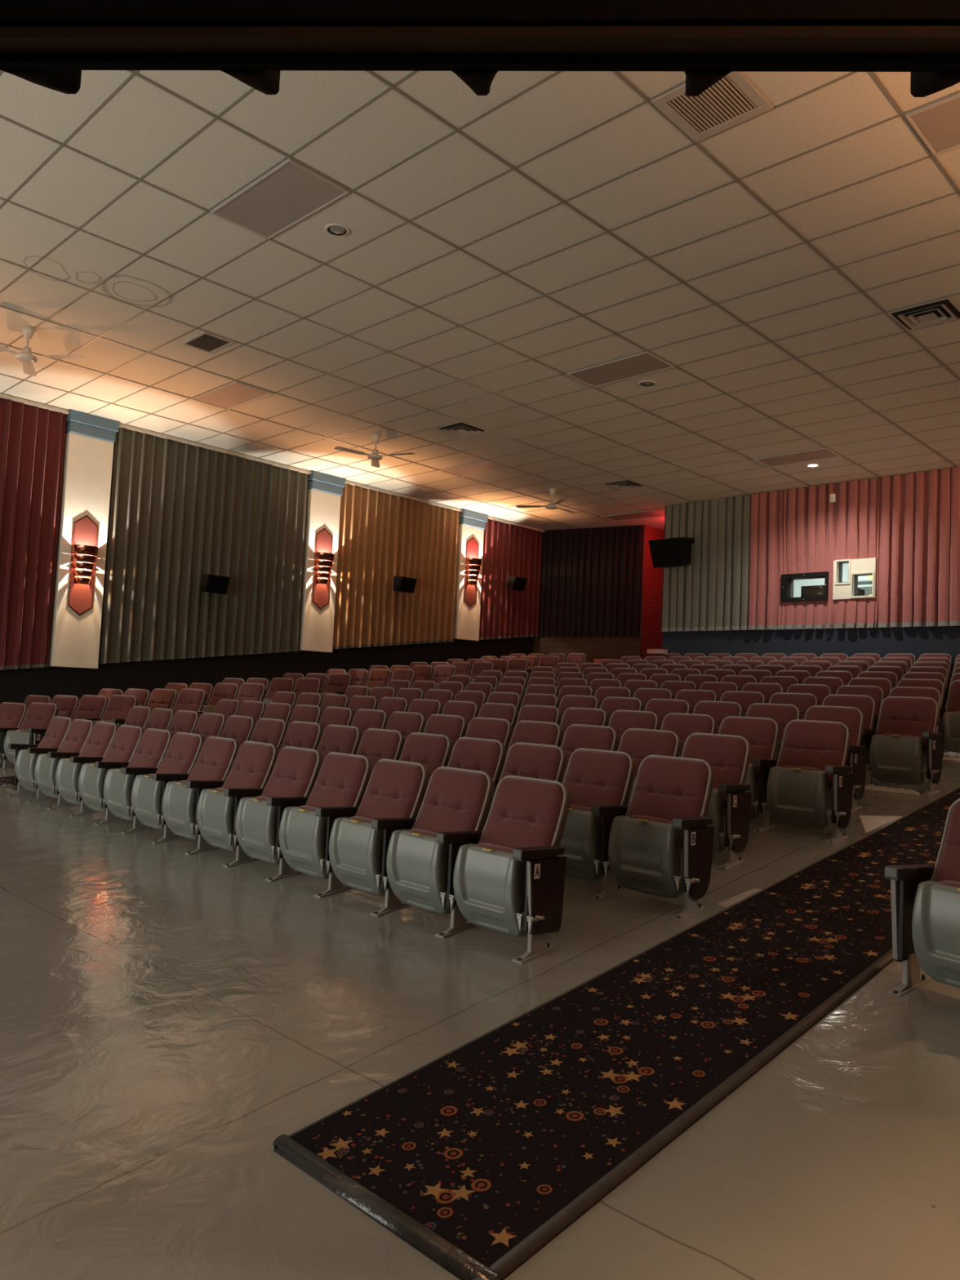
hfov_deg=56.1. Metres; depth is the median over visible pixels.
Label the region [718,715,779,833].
seat
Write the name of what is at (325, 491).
pilaster
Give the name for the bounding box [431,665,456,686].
seat
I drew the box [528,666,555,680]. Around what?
seat
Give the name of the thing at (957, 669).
seat
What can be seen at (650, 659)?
seat
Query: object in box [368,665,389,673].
seat
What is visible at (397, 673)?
seat
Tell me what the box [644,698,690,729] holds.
seat
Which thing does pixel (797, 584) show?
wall
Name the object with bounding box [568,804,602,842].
seat cushion
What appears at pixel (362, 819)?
seat cushion
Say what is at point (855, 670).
seat
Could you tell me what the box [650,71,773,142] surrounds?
ceiling vent
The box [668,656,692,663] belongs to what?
seat
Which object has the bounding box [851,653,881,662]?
seat
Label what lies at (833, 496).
fire alarm strobe
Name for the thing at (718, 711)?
seat
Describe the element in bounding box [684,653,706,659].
seat
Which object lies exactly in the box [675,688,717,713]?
seat
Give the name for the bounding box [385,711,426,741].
seat
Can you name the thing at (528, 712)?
seat
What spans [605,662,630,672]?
seat
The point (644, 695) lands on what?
seat
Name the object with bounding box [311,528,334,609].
wall sconce
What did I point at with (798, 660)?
seat
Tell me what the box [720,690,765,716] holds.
seat
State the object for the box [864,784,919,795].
paper strip
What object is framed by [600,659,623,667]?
seat
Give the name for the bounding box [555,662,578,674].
seat
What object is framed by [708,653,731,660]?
seat
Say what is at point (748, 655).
seat
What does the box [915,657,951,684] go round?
seat
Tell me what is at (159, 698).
seat
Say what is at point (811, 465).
recessed light
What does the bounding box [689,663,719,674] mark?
seat
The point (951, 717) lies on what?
seat
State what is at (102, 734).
seat
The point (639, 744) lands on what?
seat
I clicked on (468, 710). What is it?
seat
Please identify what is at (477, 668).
seat
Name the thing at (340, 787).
seat
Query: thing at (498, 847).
seat cushion
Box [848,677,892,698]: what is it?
seat
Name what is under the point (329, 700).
seat
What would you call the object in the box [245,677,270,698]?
seat
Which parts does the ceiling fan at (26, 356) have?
blade, blade, blade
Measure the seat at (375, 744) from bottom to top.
0.854 m
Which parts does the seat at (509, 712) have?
backrest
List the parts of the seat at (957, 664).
backrest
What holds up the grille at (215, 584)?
attached to the wall speaker at (209, 583)
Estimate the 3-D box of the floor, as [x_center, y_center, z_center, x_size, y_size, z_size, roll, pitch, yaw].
[1.214,1.468,10.628,15.800,3.116,23.900,-1,-5,44]
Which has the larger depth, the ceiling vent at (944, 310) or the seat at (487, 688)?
the seat at (487, 688)
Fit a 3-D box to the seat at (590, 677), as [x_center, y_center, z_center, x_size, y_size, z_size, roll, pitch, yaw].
[1.661,0.889,13.033,0.628,0.854,0.486,-1,-5,44]
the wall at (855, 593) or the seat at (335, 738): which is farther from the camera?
the wall at (855, 593)
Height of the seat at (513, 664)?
0.854 m
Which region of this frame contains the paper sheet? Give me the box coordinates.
[942,751,959,760]
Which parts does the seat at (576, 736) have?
backrest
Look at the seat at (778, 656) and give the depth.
16.50 m
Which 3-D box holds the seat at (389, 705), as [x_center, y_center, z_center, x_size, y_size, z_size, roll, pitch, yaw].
[-1.100,1.072,10.188,0.628,0.854,0.486,-1,-5,44]
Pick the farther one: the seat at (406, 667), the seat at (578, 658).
the seat at (578, 658)
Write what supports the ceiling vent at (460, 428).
in the ceiling
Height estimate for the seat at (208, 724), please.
0.854 m
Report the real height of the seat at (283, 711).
0.854 m
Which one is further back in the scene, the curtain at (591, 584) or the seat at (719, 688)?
the curtain at (591, 584)
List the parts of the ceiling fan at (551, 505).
blade, blade, blade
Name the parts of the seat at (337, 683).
backrest, armrest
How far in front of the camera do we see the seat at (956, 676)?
10.70 m
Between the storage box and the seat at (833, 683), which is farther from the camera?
the storage box
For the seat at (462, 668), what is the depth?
17.88 m
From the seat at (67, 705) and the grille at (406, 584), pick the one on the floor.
the seat at (67, 705)
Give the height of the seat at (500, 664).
0.854 m
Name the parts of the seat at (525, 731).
backrest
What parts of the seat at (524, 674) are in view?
backrest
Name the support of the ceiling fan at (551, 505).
hanging from the ceiling
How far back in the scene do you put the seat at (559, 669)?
14.88 m
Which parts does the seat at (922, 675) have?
backrest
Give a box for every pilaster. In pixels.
[48,409,119,668]
[298,471,345,653]
[453,508,488,640]
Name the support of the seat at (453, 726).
on the floor
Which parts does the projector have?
len glass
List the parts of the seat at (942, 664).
backrest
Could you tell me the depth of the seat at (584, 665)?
15.80 m
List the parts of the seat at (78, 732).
frame, armrest, backrest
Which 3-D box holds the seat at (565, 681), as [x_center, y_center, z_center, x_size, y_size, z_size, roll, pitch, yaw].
[1.163,0.932,12.128,0.628,0.854,0.486,-1,-5,44]
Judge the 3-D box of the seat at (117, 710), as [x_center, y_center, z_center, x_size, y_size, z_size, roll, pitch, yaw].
[-4.954,1.173,12.204,0.628,0.854,0.486,1,-4,24]
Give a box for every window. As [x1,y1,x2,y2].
[780,571,828,602]
[832,557,876,599]
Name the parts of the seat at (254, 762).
armrest, frame, backrest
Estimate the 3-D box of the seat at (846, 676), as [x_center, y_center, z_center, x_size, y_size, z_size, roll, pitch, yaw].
[4.518,0.813,11.593,0.628,0.854,0.486,-1,-5,44]
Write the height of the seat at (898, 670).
0.854 m
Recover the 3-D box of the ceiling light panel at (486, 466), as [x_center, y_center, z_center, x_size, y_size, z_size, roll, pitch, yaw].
[-0.098,-3.067,16.170,1.195,0.026,0.586,-1,-5,44]
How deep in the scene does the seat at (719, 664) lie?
15.09 m
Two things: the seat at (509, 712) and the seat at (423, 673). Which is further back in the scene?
the seat at (423, 673)
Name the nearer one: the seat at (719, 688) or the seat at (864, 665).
the seat at (719, 688)
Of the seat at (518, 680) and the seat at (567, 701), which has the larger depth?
the seat at (518, 680)
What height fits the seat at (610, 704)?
0.854 m
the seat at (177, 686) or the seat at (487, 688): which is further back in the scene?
the seat at (177, 686)
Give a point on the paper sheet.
(953, 756)
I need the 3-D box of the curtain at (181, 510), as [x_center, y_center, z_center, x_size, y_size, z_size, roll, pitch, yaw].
[-4.555,-1.393,15.516,0.090,3.818,3.700,-1,-5,44]
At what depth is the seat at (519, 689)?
11.70 m
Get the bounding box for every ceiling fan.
[0,325,84,376]
[333,433,415,467]
[515,488,576,512]
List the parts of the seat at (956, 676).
backrest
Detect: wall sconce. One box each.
[67,515,98,616]
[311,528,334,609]
[463,537,481,607]
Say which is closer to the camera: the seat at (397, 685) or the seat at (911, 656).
the seat at (397, 685)
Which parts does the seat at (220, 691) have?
backrest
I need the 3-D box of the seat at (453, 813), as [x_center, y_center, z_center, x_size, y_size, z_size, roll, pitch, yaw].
[-0.216,1.170,5.120,0.628,0.854,0.486,-1,-5,44]
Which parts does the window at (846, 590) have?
frame, frame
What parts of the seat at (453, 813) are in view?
backrest, armrest, frame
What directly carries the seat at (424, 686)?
on the floor
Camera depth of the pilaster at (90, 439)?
13.86 m
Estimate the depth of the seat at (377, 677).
16.42 m
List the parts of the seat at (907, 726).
backrest, armrest, frame, panel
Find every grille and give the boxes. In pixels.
[206,574,229,593]
[399,577,416,592]
[513,577,527,591]
[648,538,682,567]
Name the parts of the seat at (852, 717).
backrest, frame, armrest, panel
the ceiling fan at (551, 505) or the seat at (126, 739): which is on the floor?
the seat at (126, 739)
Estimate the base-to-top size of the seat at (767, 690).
0.854 m
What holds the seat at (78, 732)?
on the floor
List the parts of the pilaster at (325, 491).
moulding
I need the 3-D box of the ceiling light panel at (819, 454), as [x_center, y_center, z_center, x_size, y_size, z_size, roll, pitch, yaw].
[5.095,-2.933,14.515,1.195,0.026,0.586,-1,-5,44]
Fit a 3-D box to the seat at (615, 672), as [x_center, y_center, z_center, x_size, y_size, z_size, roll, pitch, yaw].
[2.149,0.846,13.942,0.628,0.854,0.486,-1,-5,44]
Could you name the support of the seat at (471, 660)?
on the floor
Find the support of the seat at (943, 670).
on the floor
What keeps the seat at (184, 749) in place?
on the floor
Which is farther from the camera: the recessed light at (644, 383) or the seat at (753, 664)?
the seat at (753, 664)
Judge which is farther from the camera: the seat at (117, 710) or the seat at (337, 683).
the seat at (337, 683)
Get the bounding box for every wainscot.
[0,636,533,704]
[662,626,959,672]
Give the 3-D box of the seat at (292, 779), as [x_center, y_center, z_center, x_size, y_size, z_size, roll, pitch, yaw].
[-1.400,1.186,6.295,0.628,0.854,0.486,-1,-5,44]
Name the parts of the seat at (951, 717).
backrest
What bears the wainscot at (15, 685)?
attached to the wall at (115, 439)
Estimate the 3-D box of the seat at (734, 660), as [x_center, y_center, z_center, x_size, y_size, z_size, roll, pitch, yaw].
[4.423,0.705,15.878,0.628,0.854,0.486,-1,-5,44]
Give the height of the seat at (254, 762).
0.854 m
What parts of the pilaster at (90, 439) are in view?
moulding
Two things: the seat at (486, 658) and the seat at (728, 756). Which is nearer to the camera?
the seat at (728, 756)
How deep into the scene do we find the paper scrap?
6.91 m
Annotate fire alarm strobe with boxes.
[830,493,835,502]
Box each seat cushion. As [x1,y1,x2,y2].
[213,787,224,791]
[253,795,267,800]
[297,805,315,811]
[349,816,372,822]
[408,828,436,836]
[476,842,514,853]
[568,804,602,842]
[627,814,681,874]
[712,786,724,825]
[781,765,822,770]
[882,733,917,737]
[938,880,959,888]
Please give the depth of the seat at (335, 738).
7.67 m
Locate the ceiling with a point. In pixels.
(539, 228)
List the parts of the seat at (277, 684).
backrest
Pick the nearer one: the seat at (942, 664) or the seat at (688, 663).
the seat at (942, 664)
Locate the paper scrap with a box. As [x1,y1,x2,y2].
[859,815,902,832]
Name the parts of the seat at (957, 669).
backrest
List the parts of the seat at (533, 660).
backrest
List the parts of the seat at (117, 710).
backrest, armrest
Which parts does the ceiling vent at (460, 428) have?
plate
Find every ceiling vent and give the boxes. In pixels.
[181,331,235,353]
[435,421,488,437]
[601,479,645,489]
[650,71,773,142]
[886,296,959,332]
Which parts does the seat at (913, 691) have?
backrest, armrest, panel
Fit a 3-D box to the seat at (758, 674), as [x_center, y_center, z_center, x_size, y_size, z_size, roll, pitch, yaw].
[3.728,0.824,12.376,0.628,0.854,0.486,-1,-5,44]
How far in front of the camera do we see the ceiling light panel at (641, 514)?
19.63 m
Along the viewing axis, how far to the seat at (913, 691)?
9.05 m
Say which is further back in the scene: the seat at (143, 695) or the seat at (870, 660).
the seat at (870, 660)
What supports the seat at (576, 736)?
on the floor
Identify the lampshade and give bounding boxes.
[465,538,478,605]
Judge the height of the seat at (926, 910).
0.854 m
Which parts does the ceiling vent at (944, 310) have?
plate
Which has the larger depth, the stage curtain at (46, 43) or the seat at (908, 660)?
the seat at (908, 660)
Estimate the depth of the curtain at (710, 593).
17.67 m
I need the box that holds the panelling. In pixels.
[533,635,640,662]
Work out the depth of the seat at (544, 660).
19.03 m
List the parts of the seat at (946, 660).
backrest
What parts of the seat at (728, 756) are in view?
backrest, armrest, frame, panel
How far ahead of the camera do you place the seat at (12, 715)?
11.68 m
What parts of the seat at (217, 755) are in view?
armrest, frame, backrest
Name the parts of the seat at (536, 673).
backrest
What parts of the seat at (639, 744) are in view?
backrest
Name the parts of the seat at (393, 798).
backrest, armrest, frame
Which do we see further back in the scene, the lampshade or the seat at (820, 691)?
the lampshade
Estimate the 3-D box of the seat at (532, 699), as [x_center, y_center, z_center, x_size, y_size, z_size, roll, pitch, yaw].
[0.572,1.013,9.922,0.628,0.854,0.486,-1,-5,44]
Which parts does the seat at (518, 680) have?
backrest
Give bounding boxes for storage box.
[867,575,872,579]
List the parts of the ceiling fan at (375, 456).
blade, blade, blade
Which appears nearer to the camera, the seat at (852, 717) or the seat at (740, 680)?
the seat at (852, 717)
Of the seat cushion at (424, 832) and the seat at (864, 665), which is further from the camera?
the seat at (864, 665)
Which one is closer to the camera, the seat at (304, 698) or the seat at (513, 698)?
the seat at (513, 698)
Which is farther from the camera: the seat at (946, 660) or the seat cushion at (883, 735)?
the seat at (946, 660)
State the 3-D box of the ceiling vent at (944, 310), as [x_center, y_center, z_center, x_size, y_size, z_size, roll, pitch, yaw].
[4.532,-3.280,9.128,0.590,0.037,0.590,-1,-5,44]
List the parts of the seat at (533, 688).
backrest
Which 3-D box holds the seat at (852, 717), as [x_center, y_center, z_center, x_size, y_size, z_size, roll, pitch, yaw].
[2.941,0.981,7.574,0.628,0.854,0.486,-1,-5,44]
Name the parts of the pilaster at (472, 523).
moulding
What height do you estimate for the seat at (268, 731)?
0.854 m
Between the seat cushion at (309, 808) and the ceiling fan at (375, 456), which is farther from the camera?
the ceiling fan at (375, 456)
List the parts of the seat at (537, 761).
backrest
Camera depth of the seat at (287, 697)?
11.83 m
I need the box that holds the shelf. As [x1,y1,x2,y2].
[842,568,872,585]
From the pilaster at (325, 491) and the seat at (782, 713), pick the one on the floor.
the seat at (782, 713)
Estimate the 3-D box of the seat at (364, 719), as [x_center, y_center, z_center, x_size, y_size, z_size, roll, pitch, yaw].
[-1.204,1.110,8.891,0.628,0.854,0.486,-1,-5,44]
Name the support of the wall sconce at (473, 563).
attached to the pilaster at (472, 523)
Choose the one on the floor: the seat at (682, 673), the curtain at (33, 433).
the seat at (682, 673)
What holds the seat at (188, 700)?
on the floor
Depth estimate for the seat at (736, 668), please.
13.79 m
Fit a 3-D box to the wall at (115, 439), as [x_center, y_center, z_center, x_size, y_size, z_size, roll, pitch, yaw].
[-5.462,-0.007,14.972,0.200,6.754,20.600,-1,-5,44]
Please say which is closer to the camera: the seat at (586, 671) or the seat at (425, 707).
the seat at (425, 707)
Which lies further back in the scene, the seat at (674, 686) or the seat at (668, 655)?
the seat at (668, 655)
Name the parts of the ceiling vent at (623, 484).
plate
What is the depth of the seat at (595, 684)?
11.89 m
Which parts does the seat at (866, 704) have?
backrest, frame, armrest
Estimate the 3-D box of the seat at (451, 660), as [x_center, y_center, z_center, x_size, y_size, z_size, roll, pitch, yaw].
[-0.639,0.817,19.226,0.673,0.854,0.471,0,-4,37]
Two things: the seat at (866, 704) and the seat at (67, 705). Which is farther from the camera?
the seat at (67, 705)
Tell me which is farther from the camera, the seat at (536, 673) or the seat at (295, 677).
the seat at (295, 677)
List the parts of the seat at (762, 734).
backrest, armrest, frame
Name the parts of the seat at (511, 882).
backrest, armrest, frame, panel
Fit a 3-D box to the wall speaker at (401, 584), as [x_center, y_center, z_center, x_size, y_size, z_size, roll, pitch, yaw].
[-1.570,-1.124,18.326,0.430,0.320,0.400,-1,-5,44]
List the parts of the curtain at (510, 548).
rail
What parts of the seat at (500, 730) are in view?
backrest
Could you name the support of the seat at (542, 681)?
on the floor
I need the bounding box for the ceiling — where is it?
[0,70,959,530]
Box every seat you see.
[0,702,27,769]
[4,702,58,763]
[7,715,73,802]
[23,694,52,707]
[34,718,95,808]
[51,694,79,718]
[55,721,119,817]
[72,694,108,720]
[78,724,145,825]
[93,694,137,726]
[97,688,124,699]
[103,728,173,834]
[123,706,152,728]
[124,688,151,706]
[131,732,204,844]
[143,707,175,729]
[146,688,177,709]
[161,736,240,854]
[164,682,188,693]
[167,710,199,733]
[172,688,206,714]
[189,682,213,705]
[192,712,226,739]
[196,741,279,867]
[200,682,239,715]
[213,698,241,718]
[219,715,256,744]
[222,677,244,688]
[235,682,266,702]
[235,746,323,881]
[236,700,266,721]
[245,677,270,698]
[248,717,288,749]
[262,677,295,706]
[262,702,293,724]
[271,691,297,707]
[279,720,323,751]
[279,751,373,897]
[282,672,304,682]
[288,704,322,725]
[293,677,321,695]
[293,692,323,707]
[305,672,328,693]
[316,724,362,759]
[318,706,354,730]
[319,672,351,697]
[320,693,350,711]
[325,668,346,677]
[328,758,429,916]
[344,685,370,699]
[347,668,368,685]
[347,695,378,714]
[351,708,388,734]
[355,728,404,768]
[364,668,391,690]
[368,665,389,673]
[368,686,396,702]
[376,697,409,718]
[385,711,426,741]
[386,680,412,692]
[386,766,494,938]
[389,665,410,674]
[390,668,415,684]
[395,688,424,704]
[399,732,453,779]
[407,698,443,722]
[408,662,428,669]
[411,665,433,681]
[411,680,437,695]
[422,714,467,752]
[423,688,454,709]
[430,662,449,673]
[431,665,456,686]
[437,681,464,697]
[441,700,479,728]
[446,658,465,665]
[447,675,472,688]
[447,737,506,792]
[451,662,471,675]
[453,690,486,713]
[453,775,570,964]
[464,682,493,700]
[464,716,512,752]
[466,658,485,672]
[469,662,493,680]
[472,675,498,690]
[477,702,518,737]
[480,656,497,662]
[480,670,503,682]
[485,742,566,822]
[486,658,506,675]
[486,691,521,712]
[493,683,524,707]
[498,676,526,690]
[499,655,517,669]
[501,720,562,773]
[503,658,528,675]
[503,671,528,688]
[506,704,560,751]
[508,653,525,658]
[515,693,559,725]
[519,655,538,677]
[519,684,558,710]
[523,676,556,697]
[524,671,555,691]
[528,653,545,666]
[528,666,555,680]
[537,655,559,669]
[547,653,566,662]
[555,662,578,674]
[555,666,581,680]
[555,671,585,687]
[556,677,588,697]
[556,747,635,901]
[557,685,593,708]
[558,694,599,725]
[560,706,608,747]
[560,724,618,783]
[565,653,586,668]
[579,662,604,672]
[582,666,608,679]
[585,672,615,686]
[589,678,622,696]
[593,658,613,662]
[594,686,631,708]
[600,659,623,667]
[600,696,643,726]
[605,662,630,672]
[608,710,659,751]
[608,755,714,920]
[610,667,637,679]
[616,672,647,687]
[617,728,680,813]
[620,656,641,662]
[623,680,658,697]
[626,659,648,667]
[632,663,658,673]
[633,688,673,711]
[639,667,668,679]
[644,656,666,663]
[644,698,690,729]
[648,673,681,688]
[651,659,675,668]
[659,653,680,659]
[660,663,687,674]
[660,680,697,699]
[660,712,716,757]
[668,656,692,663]
[670,668,701,680]
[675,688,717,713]
[678,659,703,668]
[681,732,751,870]
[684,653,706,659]
[684,674,718,689]
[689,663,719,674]
[693,700,743,733]
[694,656,719,663]
[699,681,738,701]
[703,668,735,681]
[706,659,733,669]
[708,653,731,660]
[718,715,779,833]
[720,664,751,675]
[720,675,757,691]
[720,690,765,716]
[721,656,746,664]
[734,653,758,660]
[736,660,764,669]
[738,669,772,683]
[741,682,783,703]
[746,702,800,792]
[750,656,777,664]
[754,664,786,675]
[760,675,799,692]
[761,653,786,660]
[766,719,853,844]
[767,660,797,670]
[768,692,818,719]
[775,670,811,684]
[780,656,808,665]
[786,684,831,705]
[789,665,822,676]
[790,653,817,660]
[800,660,831,671]
[802,676,844,693]
[804,705,866,813]
[811,657,840,665]
[814,670,853,684]
[820,653,848,661]
[822,693,875,786]
[826,665,862,677]
[835,661,869,671]
[835,684,884,734]
[844,657,875,666]
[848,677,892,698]
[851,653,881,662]
[857,671,897,688]
[866,666,904,682]
[869,696,942,795]
[872,661,908,675]
[879,657,912,671]
[884,653,915,664]
[884,798,959,996]
[888,686,945,771]
[896,678,946,724]
[902,671,947,707]
[907,666,948,698]
[911,661,950,690]
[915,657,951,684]
[919,653,952,677]
[942,679,959,752]
[944,672,959,712]
[946,666,959,698]
[948,662,959,689]
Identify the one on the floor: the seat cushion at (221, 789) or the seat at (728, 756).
the seat at (728, 756)
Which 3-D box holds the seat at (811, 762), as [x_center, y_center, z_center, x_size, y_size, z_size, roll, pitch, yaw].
[2.453,1.024,6.665,0.628,0.854,0.486,-1,-5,44]
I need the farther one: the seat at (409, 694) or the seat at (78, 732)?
the seat at (409, 694)
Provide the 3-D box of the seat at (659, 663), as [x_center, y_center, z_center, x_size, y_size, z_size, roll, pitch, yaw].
[3.135,0.759,15.756,0.628,0.854,0.486,-1,-5,44]
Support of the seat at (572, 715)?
on the floor
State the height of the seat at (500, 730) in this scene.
0.854 m
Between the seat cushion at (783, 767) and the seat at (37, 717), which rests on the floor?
the seat at (37, 717)
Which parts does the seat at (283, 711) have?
backrest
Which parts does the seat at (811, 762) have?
backrest, armrest, frame, panel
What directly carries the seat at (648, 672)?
on the floor
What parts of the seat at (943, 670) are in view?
backrest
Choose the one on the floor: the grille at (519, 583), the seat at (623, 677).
the seat at (623, 677)
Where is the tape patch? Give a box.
[715,888,762,907]
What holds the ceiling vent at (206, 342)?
in the ceiling
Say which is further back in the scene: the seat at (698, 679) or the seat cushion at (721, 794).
the seat at (698, 679)
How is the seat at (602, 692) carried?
on the floor
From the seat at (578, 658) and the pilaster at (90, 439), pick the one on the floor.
the seat at (578, 658)
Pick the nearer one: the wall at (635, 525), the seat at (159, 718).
the seat at (159, 718)
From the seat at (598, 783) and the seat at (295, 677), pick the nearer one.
the seat at (598, 783)
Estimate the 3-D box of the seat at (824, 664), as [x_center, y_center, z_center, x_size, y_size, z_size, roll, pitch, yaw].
[5.109,0.732,13.798,0.628,0.854,0.486,-1,-5,44]
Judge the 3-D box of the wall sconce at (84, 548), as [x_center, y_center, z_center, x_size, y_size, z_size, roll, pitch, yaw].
[-6.023,-1.151,13.790,0.235,1.570,0.400,-1,-5,44]
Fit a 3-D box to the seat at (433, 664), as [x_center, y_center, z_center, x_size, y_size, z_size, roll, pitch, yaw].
[-0.899,0.857,18.136,0.628,0.854,0.486,0,-4,36]
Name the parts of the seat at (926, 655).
backrest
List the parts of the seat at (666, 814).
backrest, armrest, frame, panel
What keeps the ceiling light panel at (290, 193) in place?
attached to the ceiling
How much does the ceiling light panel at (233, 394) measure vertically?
0.026 m
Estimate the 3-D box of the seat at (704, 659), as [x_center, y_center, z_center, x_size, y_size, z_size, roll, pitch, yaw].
[4.028,0.711,16.270,0.628,0.854,0.486,-1,-5,44]
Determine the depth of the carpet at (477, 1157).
3.27 m
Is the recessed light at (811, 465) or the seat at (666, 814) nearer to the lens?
the seat at (666, 814)
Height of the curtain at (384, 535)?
3.286 m
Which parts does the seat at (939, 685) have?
backrest, frame, armrest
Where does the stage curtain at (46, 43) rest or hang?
attached to the ceiling
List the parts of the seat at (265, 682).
backrest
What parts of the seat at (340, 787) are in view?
backrest, armrest, frame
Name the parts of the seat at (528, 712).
backrest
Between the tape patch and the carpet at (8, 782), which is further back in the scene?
the carpet at (8, 782)
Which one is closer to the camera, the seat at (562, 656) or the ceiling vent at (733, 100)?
the ceiling vent at (733, 100)
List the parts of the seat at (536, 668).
backrest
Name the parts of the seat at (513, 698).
backrest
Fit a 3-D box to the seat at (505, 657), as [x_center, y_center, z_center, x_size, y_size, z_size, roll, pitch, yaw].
[0.533,0.762,19.609,0.628,0.854,0.486,0,-4,38]
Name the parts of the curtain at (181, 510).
rail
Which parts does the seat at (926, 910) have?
armrest, panel, frame, backrest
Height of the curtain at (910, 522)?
2.585 m
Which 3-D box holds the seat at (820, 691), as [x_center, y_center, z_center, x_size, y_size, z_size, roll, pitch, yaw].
[3.532,0.900,9.779,0.628,0.854,0.486,-1,-5,44]
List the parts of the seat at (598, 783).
backrest, armrest, frame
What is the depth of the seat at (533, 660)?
19.31 m
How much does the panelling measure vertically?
1.234 m
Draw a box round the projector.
[800,585,864,596]
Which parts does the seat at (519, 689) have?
backrest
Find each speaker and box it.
[200,573,230,594]
[393,575,417,593]
[505,575,527,591]
[648,537,693,568]
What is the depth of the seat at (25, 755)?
9.42 m
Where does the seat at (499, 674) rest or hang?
on the floor
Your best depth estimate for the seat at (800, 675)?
12.08 m
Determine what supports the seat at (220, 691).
on the floor
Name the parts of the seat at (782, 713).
backrest, armrest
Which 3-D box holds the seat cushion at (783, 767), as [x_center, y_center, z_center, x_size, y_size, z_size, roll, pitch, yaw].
[2.370,1.127,6.649,0.388,0.384,0.108,-1,-5,44]
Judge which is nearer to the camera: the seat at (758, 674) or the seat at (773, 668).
the seat at (758, 674)
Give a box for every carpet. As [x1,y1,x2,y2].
[0,775,17,790]
[270,786,959,1279]
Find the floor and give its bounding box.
[0,746,959,1279]
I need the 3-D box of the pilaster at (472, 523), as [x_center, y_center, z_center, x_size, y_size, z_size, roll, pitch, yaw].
[-0.236,-1.421,19.997,0.260,2.847,0.750,-1,-5,44]
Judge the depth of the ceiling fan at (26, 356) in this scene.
10.52 m
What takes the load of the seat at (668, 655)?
on the floor
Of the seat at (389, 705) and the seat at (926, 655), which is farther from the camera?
the seat at (926, 655)
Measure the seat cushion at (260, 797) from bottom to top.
0.384 m
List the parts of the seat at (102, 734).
frame, armrest, backrest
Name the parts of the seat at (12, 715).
frame, armrest, backrest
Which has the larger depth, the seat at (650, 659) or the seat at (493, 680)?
the seat at (650, 659)
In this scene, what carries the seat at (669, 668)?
on the floor
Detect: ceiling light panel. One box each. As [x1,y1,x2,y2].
[191,381,273,409]
[209,158,350,239]
[440,460,510,477]
[565,351,674,387]
[600,510,662,521]
[753,447,840,467]
[905,92,959,155]
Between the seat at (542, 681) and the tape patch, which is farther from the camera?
the seat at (542, 681)
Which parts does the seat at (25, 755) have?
panel, frame, armrest, frame, armrest, backrest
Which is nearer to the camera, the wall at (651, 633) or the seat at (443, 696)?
the seat at (443, 696)
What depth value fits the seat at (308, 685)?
14.61 m
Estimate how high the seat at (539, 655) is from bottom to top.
0.854 m
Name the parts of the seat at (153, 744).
armrest, frame, backrest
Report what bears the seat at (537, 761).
on the floor
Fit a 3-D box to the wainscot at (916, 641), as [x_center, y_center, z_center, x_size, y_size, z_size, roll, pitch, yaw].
[7.748,0.553,14.417,11.290,1.560,0.036,-1,-5,44]
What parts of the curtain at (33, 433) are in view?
rail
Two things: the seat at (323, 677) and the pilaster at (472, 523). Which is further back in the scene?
the pilaster at (472, 523)
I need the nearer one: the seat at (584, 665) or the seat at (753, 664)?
the seat at (753, 664)
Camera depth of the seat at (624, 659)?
17.61 m
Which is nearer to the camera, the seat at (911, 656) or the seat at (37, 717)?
the seat at (37, 717)
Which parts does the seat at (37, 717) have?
backrest, armrest, panel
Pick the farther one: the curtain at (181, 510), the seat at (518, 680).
the curtain at (181, 510)
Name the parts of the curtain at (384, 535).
rail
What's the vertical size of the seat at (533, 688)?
0.854 m
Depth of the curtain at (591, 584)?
21.06 m
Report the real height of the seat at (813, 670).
0.854 m
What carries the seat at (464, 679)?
on the floor
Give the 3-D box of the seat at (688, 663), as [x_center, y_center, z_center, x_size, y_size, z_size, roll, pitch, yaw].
[3.530,0.754,15.364,0.628,0.854,0.486,-1,-5,44]
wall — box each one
[98,439,341,653]
[537,524,644,659]
[640,524,664,659]
[709,470,940,631]
[793,563,871,597]
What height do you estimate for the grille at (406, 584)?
0.277 m
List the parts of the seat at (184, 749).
armrest, frame, backrest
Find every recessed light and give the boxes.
[324,222,350,236]
[638,380,656,386]
[805,463,820,467]
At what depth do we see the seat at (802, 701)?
8.96 m
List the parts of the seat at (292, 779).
armrest, backrest, frame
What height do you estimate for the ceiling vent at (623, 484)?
0.037 m
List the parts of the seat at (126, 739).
frame, armrest, backrest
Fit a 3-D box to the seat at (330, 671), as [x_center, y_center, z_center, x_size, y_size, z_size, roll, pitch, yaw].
[-2.833,0.963,16.956,0.673,0.854,0.471,0,-4,34]
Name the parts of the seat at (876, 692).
backrest, frame, armrest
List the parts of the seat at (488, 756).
backrest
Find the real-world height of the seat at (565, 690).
0.854 m
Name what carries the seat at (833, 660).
on the floor
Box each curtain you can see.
[0,0,959,97]
[0,393,69,670]
[99,423,311,663]
[332,480,462,648]
[479,515,544,639]
[539,524,644,637]
[661,494,751,631]
[747,466,959,630]
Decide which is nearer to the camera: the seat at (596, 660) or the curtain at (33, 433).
the curtain at (33, 433)

